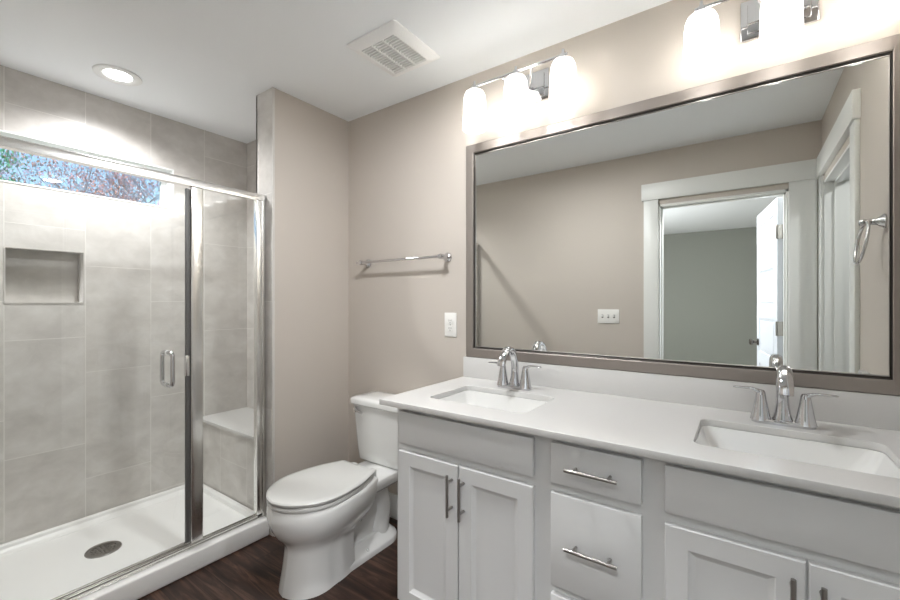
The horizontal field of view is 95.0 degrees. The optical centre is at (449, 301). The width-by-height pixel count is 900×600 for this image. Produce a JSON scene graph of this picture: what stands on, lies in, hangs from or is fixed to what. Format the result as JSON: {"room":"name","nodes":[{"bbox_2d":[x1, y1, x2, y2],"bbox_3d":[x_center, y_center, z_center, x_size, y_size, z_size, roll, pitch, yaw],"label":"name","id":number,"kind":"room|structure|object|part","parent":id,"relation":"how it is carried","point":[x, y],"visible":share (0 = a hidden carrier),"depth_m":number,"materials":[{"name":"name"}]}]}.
{"room":"bathroom","nodes":[
{"label":"bathroom","id":0,"kind":"room"},
{"bbox_2d":[0,65,246,544],"bbox_3d":[-1.998,0.053,2.457,0.140,2.440,1.632,0,0,35],"label":"wall","id":1,"kind":"structure","parent":0,"point":[89,425],"depth_m":2.35,"materials":[{"name":"tile"}]},
{"bbox_2d":[4,246,84,302],"bbox_3d":[-2.121,-0.135,2.168,0.013,0.283,0.307,0,0,35],"label":"trim","id":2,"kind":"structure","parent":1,"relation":"attached to","point":[4,246],"depth_m":2.19,"materials":[{"name":"tile"}]},
{"bbox_2d":[0,129,173,208],"bbox_3d":[-2.100,-0.722,2.301,0.133,0.254,0.949,0,0,35],"label":"window","id":3,"kind":"structure","parent":1,"relation":"in","point":[166,190],"depth_m":2.39,"materials":[{"name":"white plastic"}]},
{"bbox_3d":[-2.138,-0.722,2.328,0.030,0.238,0.933,0,0,35],"label":"frame","id":4,"kind":"part","parent":3,"relation":"part of","materials":[{"name":"white plastic"}]},
{"bbox_2d":[203,422,253,510],"bbox_3d":[-1.292,1.003,2.696,0.733,0.420,0.326,0,0,35],"label":"wall","id":5,"kind":"structure","parent":0,"point":[228,457],"depth_m":2.54,"materials":[{"name":"tile"}]},
{"bbox_2d":[203,407,253,439],"bbox_3d":[-1.296,0.782,2.691,0.733,0.019,0.338,0,0,35],"label":"seat","id":6,"kind":"object","parent":5,"relation":"on","point":[240,421],"visible":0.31,"depth_m":2.69,"materials":[{"name":"white stone"}]},
{"bbox_2d":[247,140,255,408],"bbox_3d":[-1.240,0.053,2.890,0.875,2.440,0.050,0,0,35],"label":"wall","id":7,"kind":"structure","parent":0,"point":[251,147],"depth_m":3.01,"materials":[{"name":"stone"}]},
{"bbox_2d":[138,517,398,599],"bbox_3d":[-0.547,1.323,1.499,3.655,0.100,1.985,0,0,35],"label":"floor","id":8,"kind":"structure","parent":0,"point":[253,571],"depth_m":1.89,"materials":[{"name":"brown wood"}]},
{"bbox_2d":[0,484,268,599],"bbox_3d":[-1.691,1.226,2.011,0.874,0.094,1.243,0,0,35],"label":"shower pan","id":9,"kind":"object","parent":8,"relation":"on","point":[48,564],"visible":0.79,"depth_m":2.06,"materials":[{"name":"plastic"}]},
{"bbox_2d":[0,135,265,599],"bbox_3d":[-1.388,0.292,1.787,0.134,1.772,1.227,0,0,35],"label":"shower door frame","id":10,"kind":"structure","parent":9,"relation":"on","point":[193,357],"depth_m":1.98,"materials":[{"name":"metal"}]},
{"bbox_3d":[-1.388,-0.575,1.787,0.040,0.039,1.223,0,0,35],"label":"rail","id":11,"kind":"part","parent":10,"relation":"part of","materials":[{"name":"metal"}]},
{"bbox_3d":[-1.305,0.308,1.904,0.134,0.170,0.019,0,0,35],"label":"handle","id":12,"kind":"part","parent":10,"relation":"part of","materials":[{"name":"silver metal"}]},
{"bbox_3d":[-1.234,0.308,2.004,0.032,1.726,0.055,0,0,35],"label":"post","id":13,"kind":"part","parent":10,"relation":"part of","materials":[{"name":"metal"}]},
{"bbox_2d":[266,391,397,599],"bbox_3d":[-0.520,0.902,2.066,0.416,0.747,0.808,0,0,35],"label":"toilet","id":14,"kind":"object","parent":8,"relation":"on","point":[330,519],"visible":0.98,"depth_m":1.90,"materials":[{"name":"ceramic"}]},
{"bbox_3d":[-0.613,0.872,1.934,0.368,0.018,0.478,0,0,35],"label":"seat","id":15,"kind":"part","parent":14,"relation":"part of","materials":[{"name":"plastic"}]},
{"bbox_3d":[-0.612,0.848,1.936,0.374,0.022,0.488,0,0,35],"label":"lid","id":16,"kind":"part","parent":14,"relation":"part of","materials":[{"name":"plastic"}]},
{"bbox_3d":[-0.517,0.605,2.303,0.077,0.030,0.018,0,0,44],"label":"flush lever","id":17,"kind":"part","parent":14,"relation":"part of","materials":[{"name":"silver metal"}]},
{"bbox_3d":[-0.348,0.552,2.308,0.416,0.046,0.215,0,0,35],"label":"tank lid","id":18,"kind":"part","parent":14,"relation":"part of","materials":[{"name":"ceramic"}]},
{"bbox_3d":[-0.345,0.736,2.313,0.386,0.322,0.196,0,0,35],"label":"tank","id":19,"kind":"part","parent":14,"relation":"part of","materials":[{"name":"ceramic"}]},
{"bbox_2d":[398,408,899,599],"bbox_3d":[0.569,0.841,1.408,1.525,0.865,0.642,0,0,35],"label":"vanity cabinet","id":20,"kind":"object","parent":8,"relation":"on","point":[485,512],"visible":0.98,"depth_m":1.15,"materials":[{"name":"grey wood"}]},
{"bbox_3d":[-0.081,0.866,1.530,0.276,0.585,0.020,0,0,35],"label":"door","id":21,"kind":"part","parent":20,"relation":"part of","materials":[{"name":"grey wood"}]},
{"bbox_3d":[-0.004,0.675,1.442,0.010,0.145,0.036,0,0,35],"label":"handle","id":22,"kind":"part","parent":20,"relation":"part of","materials":[{"name":"silver metal"}]},
{"bbox_3d":[0.037,0.675,1.413,0.010,0.145,0.036,0,0,35],"label":"handle","id":23,"kind":"part","parent":20,"relation":"part of","materials":[{"name":"silver metal"}]},
{"bbox_3d":[0.148,0.866,1.367,0.278,0.585,0.020,0,0,35],"label":"door","id":24,"kind":"part","parent":20,"relation":"part of","materials":[{"name":"grey wood"}]},
{"bbox_3d":[0.412,1.018,1.181,0.254,0.280,0.020,0,0,35],"label":"drawer","id":25,"kind":"part","parent":20,"relation":"part of","materials":[{"name":"grey wood"}]},
{"bbox_3d":[0.396,0.715,1.159,0.145,0.010,0.036,0,0,35],"label":"handle","id":26,"kind":"part","parent":20,"relation":"part of","materials":[{"name":"silver metal"}]},
{"bbox_3d":[0.396,0.486,1.159,0.145,0.010,0.036,0,0,35],"label":"handle","id":27,"kind":"part","parent":20,"relation":"part of","materials":[{"name":"silver metal"}]},
{"bbox_3d":[0.412,0.713,1.181,0.254,0.280,0.020,0,0,35],"label":"drawer","id":28,"kind":"part","parent":20,"relation":"part of","materials":[{"name":"grey wood"}]},
{"bbox_3d":[0.412,0.484,1.181,0.254,0.122,0.020,0,0,35],"label":"drawer","id":29,"kind":"part","parent":20,"relation":"part of","materials":[{"name":"grey wood"}]},
{"bbox_2d":[379,356,899,507],"bbox_3d":[0.548,0.344,1.435,1.592,0.125,0.623,0,0,35],"label":"countertop","id":30,"kind":"structure","parent":20,"relation":"on","point":[661,417],"depth_m":1.33,"materials":[{"name":"white stone"}]},
{"bbox_2d":[440,390,547,412],"bbox_3d":[0.168,0.479,1.667,0.475,0.143,0.350,0,0,35],"label":"sink basin","id":31,"kind":"object","parent":30,"relation":"in","point":[477,398],"visible":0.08,"depth_m":1.80,"materials":[{"name":"ceramic"}]},
{"bbox_2d":[488,346,541,390],"bbox_3d":[0.282,0.289,1.845,0.195,0.192,0.195,0,0,-11],"label":"faucet","id":32,"kind":"object","parent":30,"relation":"on","point":[524,384],"visible":1,"depth_m":1.82,"materials":[{"name":"silver metal"}]},
{"bbox_3d":[0.241,0.329,1.878,0.057,0.095,0.057,0,0,35],"label":"handle","id":33,"kind":"part","parent":32,"relation":"part of","materials":[{"name":"silver metal"}]},
{"bbox_3d":[0.258,0.284,1.806,0.060,0.182,0.162,0,0,35],"label":"spout","id":34,"kind":"part","parent":32,"relation":"part of","materials":[{"name":"silver metal"}]},
{"bbox_3d":[0.331,0.329,1.814,0.057,0.095,0.057,0,0,35],"label":"handle","id":35,"kind":"part","parent":32,"relation":"part of","materials":[{"name":"silver metal"}]},
{"bbox_3d":[0.358,0.289,1.796,0.084,0.026,0.024,0,0,35],"label":"lever","id":36,"kind":"part","parent":32,"relation":"part of","materials":[{"name":"silver metal"}]},
{"bbox_2d":[733,365,838,429],"bbox_3d":[1.042,0.289,1.297,0.195,0.192,0.195,0,0,-11],"label":"faucet","id":37,"kind":"object","parent":30,"relation":"on","point":[805,418],"visible":1,"depth_m":1.27,"materials":[{"name":"silver metal"}]},
{"bbox_3d":[0.975,0.289,1.348,0.083,0.026,0.024,0,0,35],"label":"lever","id":38,"kind":"part","parent":37,"relation":"part of","materials":[{"name":"silver metal"}]},
{"bbox_3d":[1.002,0.329,1.330,0.057,0.095,0.057,0,0,35],"label":"handle","id":39,"kind":"part","parent":37,"relation":"part of","materials":[{"name":"silver metal"}]},
{"bbox_3d":[1.018,0.284,1.258,0.060,0.182,0.162,0,0,35],"label":"spout","id":40,"kind":"part","parent":37,"relation":"part of","materials":[{"name":"silver metal"}]},
{"bbox_3d":[1.091,0.329,1.266,0.057,0.095,0.057,0,0,35],"label":"handle","id":41,"kind":"part","parent":37,"relation":"part of","materials":[{"name":"silver metal"}]},
{"bbox_3d":[1.118,0.289,1.248,0.083,0.026,0.024,0,0,35],"label":"lever","id":42,"kind":"part","parent":37,"relation":"part of","materials":[{"name":"silver metal"}]},
{"bbox_2d":[695,426,899,478],"bbox_3d":[0.921,0.479,1.125,0.475,0.143,0.350,0,0,35],"label":"sink basin","id":43,"kind":"object","parent":30,"relation":"in","point":[851,458],"visible":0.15,"depth_m":1.22,"materials":[{"name":"ceramic"}]},
{"bbox_3d":[0.674,0.866,0.995,0.279,0.585,0.020,0,0,35],"label":"door","id":44,"kind":"part","parent":20,"relation":"part of","materials":[{"name":"grey wood"}]},
{"bbox_3d":[0.753,0.675,0.906,0.010,0.145,0.036,0,0,35],"label":"handle","id":45,"kind":"part","parent":20,"relation":"part of","materials":[{"name":"silver metal"}]},
{"bbox_3d":[0.794,0.675,0.877,0.010,0.145,0.036,0,0,35],"label":"handle","id":46,"kind":"part","parent":20,"relation":"part of","materials":[{"name":"silver metal"}]},
{"bbox_3d":[0.900,0.866,0.835,0.266,0.585,0.020,0,0,35],"label":"door","id":47,"kind":"part","parent":20,"relation":"part of","materials":[{"name":"grey wood"}]},
{"bbox_2d":[275,88,347,481],"bbox_3d":[-0.840,0.053,2.545,0.153,2.440,0.616,0,0,35],"label":"wall partition","id":48,"kind":"structure","parent":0,"point":[311,142],"depth_m":2.44,"materials":[{"name":"beige paint"}]},
{"bbox_2d":[256,88,274,535],"bbox_3d":[-0.916,0.053,2.449,0.165,2.440,0.395,0,0,35],"label":"tile","id":49,"kind":"structure","parent":48,"relation":"attached to","point":[263,100],"depth_m":2.26,"materials":[{"name":"stone"}]},
{"bbox_2d":[272,87,273,484],"bbox_3d":[-0.961,0.008,2.242,0.008,2.350,0.012,0,0,35],"label":"trim","id":50,"kind":"structure","parent":48,"relation":"attached to","point":[272,87],"depth_m":2.23,"materials":[{"name":"paint"}]},
{"bbox_2d":[0,0,671,143],"bbox_3d":[-1.294,-1.227,-0.616,5.000,0.120,6.500,0,0,35],"label":"ceiling","id":51,"kind":"structure","parent":0,"point":[201,64],"depth_m":1.87,"materials":[{"name":"white paint"}]},
{"bbox_2d":[92,64,141,85],"bbox_3d":[-1.708,-1.162,2.122,0.202,0.010,0.202,0,0,35],"label":"recessed light","id":52,"kind":"object","parent":51,"relation":"in","point":[111,73],"visible":1,"depth_m":2.11,"materials":[{"name":"white plastic"}]},
{"bbox_2d":[347,19,439,76],"bbox_3d":[-0.258,-1.155,1.917,0.300,0.024,0.324,0,0,35],"label":"exhaust fan","id":53,"kind":"object","parent":51,"relation":"attached to","point":[391,46],"visible":1,"depth_m":1.87,"materials":[{"name":"plastic"}]},
{"bbox_2d":[348,0,899,494],"bbox_3d":[0.439,0.053,1.956,2.615,2.440,0.100,0,0,35],"label":"wall","id":54,"kind":"structure","parent":0,"point":[407,158],"depth_m":2.24,"materials":[{"name":"beige paint"}]},
{"bbox_2d":[389,492,397,519],"bbox_3d":[-0.261,1.203,2.382,0.954,0.140,0.014,0,0,35],"label":"baseboard","id":55,"kind":"structure","parent":54,"relation":"attached to","point":[393,497],"depth_m":2.42,"materials":[{"name":"white paint"}]},
{"bbox_2d":[356,253,451,267],"bbox_3d":[-0.284,-0.239,2.357,0.663,0.052,0.079,0,0,35],"label":"towel bar","id":56,"kind":"object","parent":54,"relation":"attached to","point":[447,257],"visible":1,"depth_m":2.28,"materials":[{"name":"silver metal"}]},
{"bbox_3d":[-0.530,-0.239,2.531,0.052,0.052,0.079,0,0,35],"label":"post","id":57,"kind":"part","parent":56,"relation":"part of","materials":[{"name":"silver metal"}]},
{"bbox_3d":[-0.299,-0.239,2.337,0.661,0.015,0.015,0,0,35],"label":"rod","id":58,"kind":"part","parent":56,"relation":"part of","materials":[{"name":"silver metal"}]},
{"bbox_3d":[-0.034,-0.239,2.180,0.052,0.052,0.079,0,0,35],"label":"post","id":59,"kind":"part","parent":56,"relation":"part of","materials":[{"name":"silver metal"}]},
{"bbox_2d":[445,313,456,336],"bbox_3d":[0.002,0.121,2.197,0.078,0.128,0.009,0,0,35],"label":"wall outlet","id":60,"kind":"object","parent":54,"relation":"attached to","point":[450,318],"visible":1,"depth_m":2.19,"materials":[{"name":"plastic"}]},
{"bbox_2d":[447,318,452,323],"bbox_3d":[0.001,0.102,2.196,0.034,0.030,0.003,0,0,35],"label":"receptacle","id":61,"kind":"object","parent":60,"relation":"attached to","point":[449,320],"depth_m":2.19,"materials":[{"name":"plastic"}]},
{"bbox_2d":[463,49,576,133],"bbox_3d":[0.315,-0.943,1.867,0.543,0.248,0.187,0,0,35],"label":"vanity light","id":62,"kind":"object","parent":54,"relation":"attached to","point":[520,90],"visible":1,"depth_m":1.80,"materials":[{"name":"white glass"}]},
{"bbox_3d":[0.117,-0.912,1.961,0.112,0.186,0.112,0,0,35],"label":"lamp shade","id":63,"kind":"part","parent":62,"relation":"part of","materials":[{"name":"white glass"}]},
{"bbox_3d":[0.293,-0.912,1.836,0.112,0.186,0.112,0,0,35],"label":"lamp shade","id":64,"kind":"part","parent":62,"relation":"part of","materials":[{"name":"white glass"}]},
{"bbox_3d":[0.362,-1.005,1.857,0.018,0.050,0.133,0,0,10],"label":"arm","id":65,"kind":"part","parent":62,"relation":"part of","materials":[{"name":"silver metal"}]},
{"bbox_3d":[0.469,-0.912,1.712,0.112,0.186,0.112,0,0,35],"label":"lamp shade","id":66,"kind":"part","parent":62,"relation":"part of","materials":[{"name":"white glass"}]},
{"bbox_2d":[463,356,899,430],"bbox_3d":[0.714,0.334,1.686,1.569,0.103,0.020,0,0,35],"label":"backsplash","id":67,"kind":"structure","parent":54,"relation":"attached to","point":[880,411],"depth_m":1.53,"materials":[{"name":"white stone"}]},
{"bbox_2d":[466,34,899,395],"bbox_3d":[0.722,-0.260,1.679,1.558,1.082,0.023,0,0,35],"label":"wall mirror","id":68,"kind":"object","parent":54,"relation":"attached to","point":[741,228],"visible":1,"depth_m":1.51,"materials":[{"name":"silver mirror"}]},
{"bbox_2d":[683,0,899,76],"bbox_3d":[1.067,-0.935,1.334,0.543,0.248,0.187,0,0,35],"label":"vanity light","id":69,"kind":"object","parent":54,"relation":"attached to","point":[778,25],"visible":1,"depth_m":1.35,"materials":[{"name":"white glass"}]},
{"bbox_2d":[697,1,704,10],"bbox_3d":[0.870,-1.000,1.428,0.038,0.082,0.038,0,0,35],"label":"socket","id":70,"kind":"object","parent":69,"relation":"attached to","point":[701,6],"depth_m":1.42,"materials":[{"name":"silver metal"}]},
{"bbox_3d":[0.870,-0.904,1.428,0.112,0.186,0.112,0,0,35],"label":"lamp shade","id":71,"kind":"part","parent":69,"relation":"part of","materials":[{"name":"white glass"}]},
{"bbox_3d":[1.046,-0.904,1.304,0.112,0.186,0.112,0,0,35],"label":"lamp shade","id":72,"kind":"part","parent":69,"relation":"part of","materials":[{"name":"white glass"}]},
{"bbox_3d":[1.221,-0.904,1.179,0.112,0.186,0.112,0,0,35],"label":"lamp shade","id":73,"kind":"part","parent":69,"relation":"part of","materials":[{"name":"white glass"}]},
{"label":"outside","id":74,"kind":"structure","parent":0,"visible":0},
{"bbox_3d":[-16.347,1.723,14.638,36.400,0.300,55.000,0,0,35],"label":"lawn","id":75,"kind":"structure","parent":74,"visible":0},
{"bbox_2d":[0,149,44,182],"bbox_3d":[-10.949,-1.384,8.293,3.704,5.939,4.803,0,0,15],"label":"tree","id":76,"kind":"object","parent":75,"relation":"on","point":[1,150],"visible":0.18,"depth_m":9.09,"materials":[{"name":"green plant"}]},
{"bbox_2d":[0,150,158,204],"bbox_3d":[-6.327,-0.825,7.457,3.803,4.803,2.416,0,0,6],"label":"tree","id":77,"kind":"object","parent":75,"relation":"on","point":[113,183],"visible":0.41,"depth_m":7.04,"materials":[{"name":"green plant"}]},
{"bbox_2d":[0,149,158,204],"bbox_3d":[-9.697,-2.053,12.723,6.643,7.274,4.717,0,0,3],"label":"tree","id":78,"kind":"object","parent":75,"relation":"on","point":[2,173],"visible":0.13,"depth_m":11.88,"materials":[{"name":"green plant"}]}
]}

